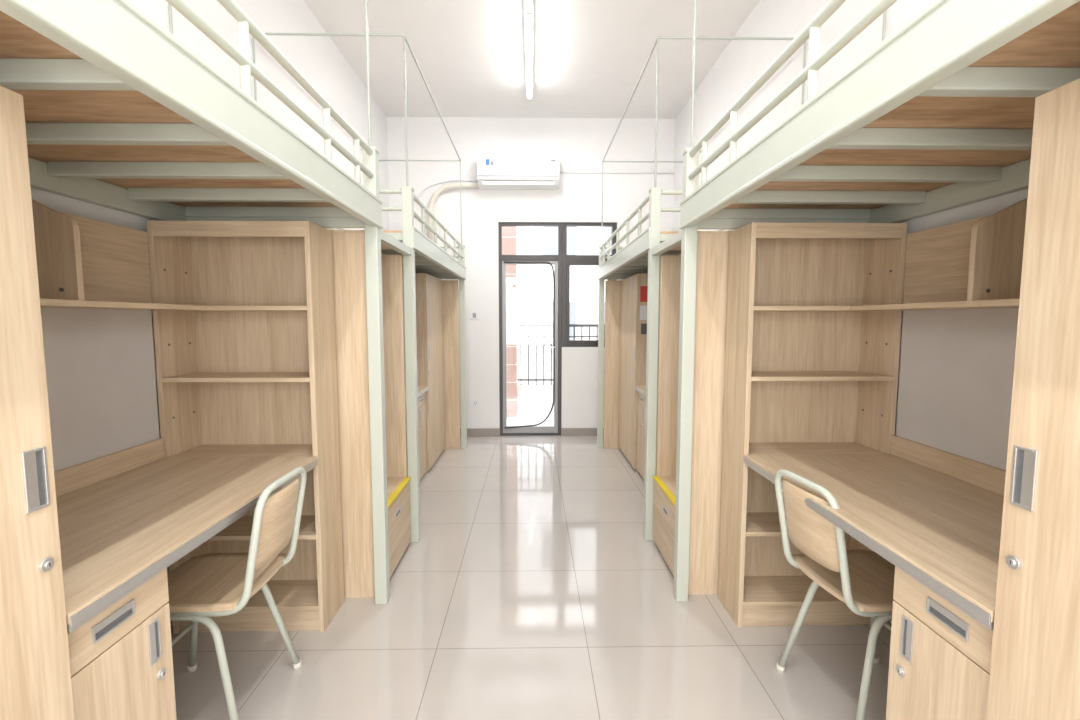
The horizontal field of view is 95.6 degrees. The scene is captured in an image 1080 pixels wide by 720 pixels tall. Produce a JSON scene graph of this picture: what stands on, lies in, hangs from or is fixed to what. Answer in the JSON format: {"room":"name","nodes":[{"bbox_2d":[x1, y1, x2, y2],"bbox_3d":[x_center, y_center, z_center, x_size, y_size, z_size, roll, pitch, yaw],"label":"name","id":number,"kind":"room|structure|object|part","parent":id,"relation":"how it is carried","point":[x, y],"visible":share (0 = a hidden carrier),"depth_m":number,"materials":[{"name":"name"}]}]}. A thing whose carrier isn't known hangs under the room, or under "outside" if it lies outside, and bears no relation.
{"room":"dormitory room","nodes":[
{"label":"dormitory room","id":0,"kind":"room"},
{"bbox_2d":[31,0,388,625],"bbox_3d":[-1.668,-0.565,1.693,0.200,3.450,7.720,0,5,-1],"label":"wall","id":1,"kind":"structure","parent":0,"point":[317,58],"depth_m":3.12,"materials":[{"name":"white paint"}]},
{"bbox_2d":[502,227,516,416],"bbox_3d":[-0.514,-0.741,6.679,0.396,3.010,0.356,0,5,-1],"label":"column","id":2,"kind":"structure","parent":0,"point":[509,234],"depth_m":6.53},
{"bbox_2d":[507,411,553,425],"bbox_3d":[-0.104,0.829,6.498,4.400,0.090,1.580,0,5,-1],"label":"balcony slab","id":3,"kind":"object","parent":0,"point":[523,418],"depth_m":6.54,"materials":[{"name":"white concrete"}]},
{"bbox_2d":[387,117,674,435],"bbox_3d":[-0.090,-0.873,5.466,3.080,3.450,0.200,0,5,-1],"label":"wall","id":4,"kind":"structure","parent":0,"point":[581,144],"depth_m":5.29,"materials":[{"name":"white paint"}]},
{"bbox_2d":[414,179,478,239],"bbox_3d":[-1.023,-1.582,5.242,0.741,0.702,0.076,0,5,-1],"label":"pipe","id":5,"kind":"object","parent":4,"relation":"attached to","point":[474,184],"depth_m":5.21,"materials":[{"name":"white plastic"}]},
{"bbox_2d":[470,311,477,318],"bbox_3d":[-0.720,-0.490,5.380,0.085,0.086,0.014,0,5,-1],"label":"light switch","id":6,"kind":"object","parent":4,"relation":"attached to","point":[474,314],"visible":1,"depth_m":5.37,"materials":[{"name":"white plastic"}]},
{"bbox_2d":[471,400,478,407],"bbox_3d":[-0.720,0.487,5.461,0.085,0.086,0.010,0,5,-1],"label":"wall socket","id":7,"kind":"object","parent":4,"relation":"attached to","point":[475,403],"visible":1,"depth_m":5.46,"materials":[{"name":"white plastic"}]},
{"bbox_2d":[477,155,558,189],"bbox_3d":[-0.226,-1.982,5.164,0.850,0.310,0.217,0,5,-1],"label":"air conditioner","id":8,"kind":"object","parent":4,"relation":"attached to","point":[494,172],"visible":1,"depth_m":5.06,"materials":[{"name":"white plastic"}]},
{"bbox_2d":[498,222,561,435],"bbox_3d":[-0.106,-0.324,5.437,0.695,2.360,0.108,0,5,-1],"label":"door","id":9,"kind":"structure","parent":4,"relation":"in","point":[556,260],"depth_m":5.43,"materials":[{"name":"grey metal"}]},
{"bbox_2d":[460,428,603,436],"bbox_3d":[-0.088,0.810,5.497,3.080,0.090,0.012,0,5,-1],"label":"baseboard","id":10,"kind":"structure","parent":4,"relation":"attached to","point":[470,431],"depth_m":5.50,"materials":[{"name":"beige tile"}]},
{"bbox_2d":[562,222,616,346],"bbox_3d":[0.542,-0.824,5.423,0.599,1.360,0.075,0,5,-1],"label":"window","id":11,"kind":"structure","parent":4,"relation":"in","point":[567,260],"depth_m":5.38,"materials":[{"name":"black metal"}]},
{"bbox_2d":[559,172,674,173],"bbox_3d":[0.825,-2.017,5.279,1.253,0.016,0.016,0,5,-1],"label":"conduit","id":12,"kind":"object","parent":4,"relation":"attached to","point":[559,172],"visible":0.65,"depth_m":5.28,"materials":[{"name":"white plastic"}]},
{"bbox_2d":[171,435,891,719],"bbox_3d":[-0.029,1.202,1.864,3.480,0.100,7.720,0,5,-1],"label":"floor","id":13,"kind":"structure","parent":0,"point":[532,587],"depth_m":2.00,"materials":[{"name":"tile"}]},
{"bbox_2d":[0,86,74,719],"bbox_3d":[-1.200,0.418,0.505,0.665,1.685,0.798,0,5,-1],"label":"wardrobe","id":14,"kind":"object","parent":13,"relation":"on","point":[36,684],"visible":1,"depth_m":0.84,"materials":[{"name":"brown wood"}]},
{"bbox_2d":[32,199,317,719],"bbox_3d":[-1.222,0.347,1.438,0.663,1.675,1.066,0,5,-1],"label":"desk","id":15,"kind":"object","parent":13,"relation":"on","point":[127,511],"visible":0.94,"depth_m":1.51,"materials":[{"name":"brown wood"}]},
{"bbox_2d":[0,0,389,603],"bbox_3d":[-1.105,-0.213,1.099,0.866,2.846,2.166,0,5,-1],"label":"bed","id":16,"kind":"object","parent":13,"relation":"on","point":[121,114],"visible":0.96,"depth_m":1.27,"materials":[{"name":"green paint"}]},
{"bbox_2d":[167,467,305,719],"bbox_3d":[-1.064,0.772,1.626,0.488,0.796,0.388,0,5,-1],"label":"chair","id":17,"kind":"object","parent":13,"relation":"on","point":[204,586],"visible":0.94,"depth_m":1.58,"materials":[{"name":"brown wood"}]},
{"bbox_2d":[147,220,343,633],"bbox_3d":[-1.216,0.289,2.084,0.624,1.685,0.222,0,5,-1],"label":"bookcase","id":18,"kind":"object","parent":13,"relation":"on","point":[252,373],"visible":0.84,"depth_m":2.12,"materials":[{"name":"brown wood"}]},
{"bbox_2d":[252,33,466,541],"bbox_3d":[-1.150,-0.436,3.824,0.866,2.846,2.164,0,5,-1],"label":"bed","id":19,"kind":"object","parent":13,"relation":"on","point":[426,256],"visible":0.63,"depth_m":2.83,"materials":[{"name":"green paint"}]},
{"bbox_2d":[330,230,410,597],"bbox_3d":[-1.136,0.247,2.507,0.848,1.700,0.566,0,5,-1],"label":"stairs","id":20,"kind":"structure","parent":13,"relation":"on","point":[348,246],"depth_m":2.27,"materials":[{"name":"brown wood"}]},
{"bbox_2d":[405,386,428,480],"bbox_3d":[-1.256,0.172,3.576,0.663,1.675,1.032,0,5,-1],"label":"desk","id":21,"kind":"object","parent":13,"relation":"on","point":[422,390],"visible":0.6,"depth_m":3.96,"materials":[{"name":"brown wood"}]},
{"bbox_2d":[403,273,445,472],"bbox_3d":[-1.265,0.093,4.478,0.665,1.685,0.770,0,5,-1],"label":"wardrobe","id":22,"kind":"object","parent":13,"relation":"on","point":[429,289],"visible":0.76,"depth_m":4.24,"materials":[{"name":"brown wood"}]},
{"bbox_2d":[442,280,460,448],"bbox_3d":[-1.202,0.058,4.877,0.795,1.690,0.018,0,5,-1],"label":"end panel","id":23,"kind":"object","parent":13,"relation":"on","point":[450,287],"visible":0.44,"depth_m":4.87,"materials":[{"name":"brown wood"}]},
{"bbox_2d":[603,280,620,448],"bbox_3d":[1.043,0.055,4.913,0.795,1.690,0.018,0,5,-1],"label":"end panel","id":24,"kind":"object","parent":13,"relation":"on","point":[612,287],"visible":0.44,"depth_m":4.90,"materials":[{"name":"brown wood"}]},
{"bbox_2d":[618,273,659,471],"bbox_3d":[1.120,0.090,4.516,0.665,1.685,0.770,0,5,-1],"label":"wardrobe","id":25,"kind":"object","parent":13,"relation":"on","point":[633,344],"visible":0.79,"depth_m":4.33,"materials":[{"name":"brown wood"}]},
{"bbox_2d":[640,286,647,333],"bbox_3d":[0.879,-0.414,4.084,0.090,0.400,0.001,0,5,-1],"label":"sticker","id":26,"kind":"object","parent":25,"relation":"attached to","point":[643,289],"depth_m":4.08,"materials":[{"name":"red paper"}]},
{"bbox_2d":[635,385,657,478],"bbox_3d":[1.140,0.169,3.615,0.663,1.675,1.032,0,5,-1],"label":"desk","id":27,"kind":"object","parent":13,"relation":"on","point":[641,389],"visible":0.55,"depth_m":4.00,"materials":[{"name":"brown wood"}]},
{"bbox_2d":[652,231,731,594],"bbox_3d":[1.055,0.244,2.543,0.848,1.700,0.566,0,5,-1],"label":"stairs","id":28,"kind":"structure","parent":13,"relation":"on","point":[712,246],"depth_m":2.29,"materials":[{"name":"brown wood"}]},
{"bbox_2d":[597,36,805,540],"bbox_3d":[1.024,-0.439,3.859,0.866,2.846,2.164,0,5,-1],"label":"bed","id":29,"kind":"object","parent":13,"relation":"on","point":[636,257],"visible":0.62,"depth_m":2.86,"materials":[{"name":"green paint"}]},
{"bbox_2d":[718,222,906,627],"bbox_3d":[1.148,0.286,2.122,0.624,1.685,0.222,0,5,-1],"label":"bookcase","id":30,"kind":"object","parent":13,"relation":"on","point":[807,372],"visible":0.84,"depth_m":2.16,"materials":[{"name":"brown wood"}]},
{"bbox_2d":[774,469,894,719],"bbox_3d":[1.075,0.771,1.637,0.488,0.796,0.388,-1,5,-8],"label":"chair","id":31,"kind":"object","parent":13,"relation":"on","point":[863,580],"visible":0.77,"depth_m":1.58,"materials":[{"name":"brown wood"}]},
{"bbox_2d":[673,0,1079,601],"bbox_3d":[1.069,-0.216,1.135,0.866,2.846,2.166,0,5,-1],"label":"bed","id":32,"kind":"object","parent":13,"relation":"on","point":[938,116],"visible":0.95,"depth_m":1.24,"materials":[{"name":"green paint"}]},
{"bbox_2d":[743,198,1026,719],"bbox_3d":[1.175,0.344,1.467,0.663,1.675,1.086,0,5,-1],"label":"desk","id":33,"kind":"object","parent":13,"relation":"on","point":[931,507],"visible":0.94,"depth_m":1.51,"materials":[{"name":"brown wood"}]},
{"bbox_2d":[986,78,1079,719],"bbox_3d":[1.185,0.415,0.534,0.665,1.685,0.778,0,5,-1],"label":"wardrobe","id":34,"kind":"object","parent":13,"relation":"on","point":[1035,666],"visible":1,"depth_m":0.83,"materials":[{"name":"brown wood"}]},
{"bbox_2d":[303,0,759,118],"bbox_3d":[-0.029,-2.346,1.574,3.480,0.120,7.720,0,5,-1],"label":"ceiling","id":35,"kind":"structure","parent":0,"point":[590,57],"depth_m":3.95,"materials":[{"name":"white paint"}]},
{"bbox_2d":[524,0,532,99],"bbox_3d":[-0.086,-2.404,3.856,0.060,0.135,1.280,0,5,-1],"label":"ceiling lamp","id":36,"kind":"object","parent":35,"relation":"attached to","point":[528,4],"visible":1,"depth_m":3.65,"materials":[{"name":"white plastic"}]},
{"bbox_2d":[673,0,1027,623],"bbox_3d":[1.611,-0.569,1.746,0.200,3.450,7.720,0,5,-1],"label":"wall","id":37,"kind":"structure","parent":0,"point":[741,62],"depth_m":3.10,"materials":[{"name":"white paint"}]},
{"label":"outside","id":38,"kind":"structure","parent":0,"visible":0},
{"bbox_2d":[517,227,611,383],"bbox_3d":[0.687,-0.277,19.355,26.000,18.000,5.400,0,5,-1],"label":"neighbouring building","id":39,"kind":"structure","parent":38,"point":[534,282],"depth_m":16.87,"materials":[{"name":"concrete"}]},
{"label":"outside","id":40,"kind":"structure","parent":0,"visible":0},
{"bbox_2d":[517,324,604,410],"bbox_3d":[-0.115,0.107,7.106,4.400,1.250,0.150,0,5,-1],"label":"balcony railing","id":41,"kind":"object","parent":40,"point":[530,397],"visible":0.22,"depth_m":7.07,"materials":[{"name":"metal"}]},
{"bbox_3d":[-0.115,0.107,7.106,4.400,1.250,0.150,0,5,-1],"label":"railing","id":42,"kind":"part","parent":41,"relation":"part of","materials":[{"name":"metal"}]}
]}

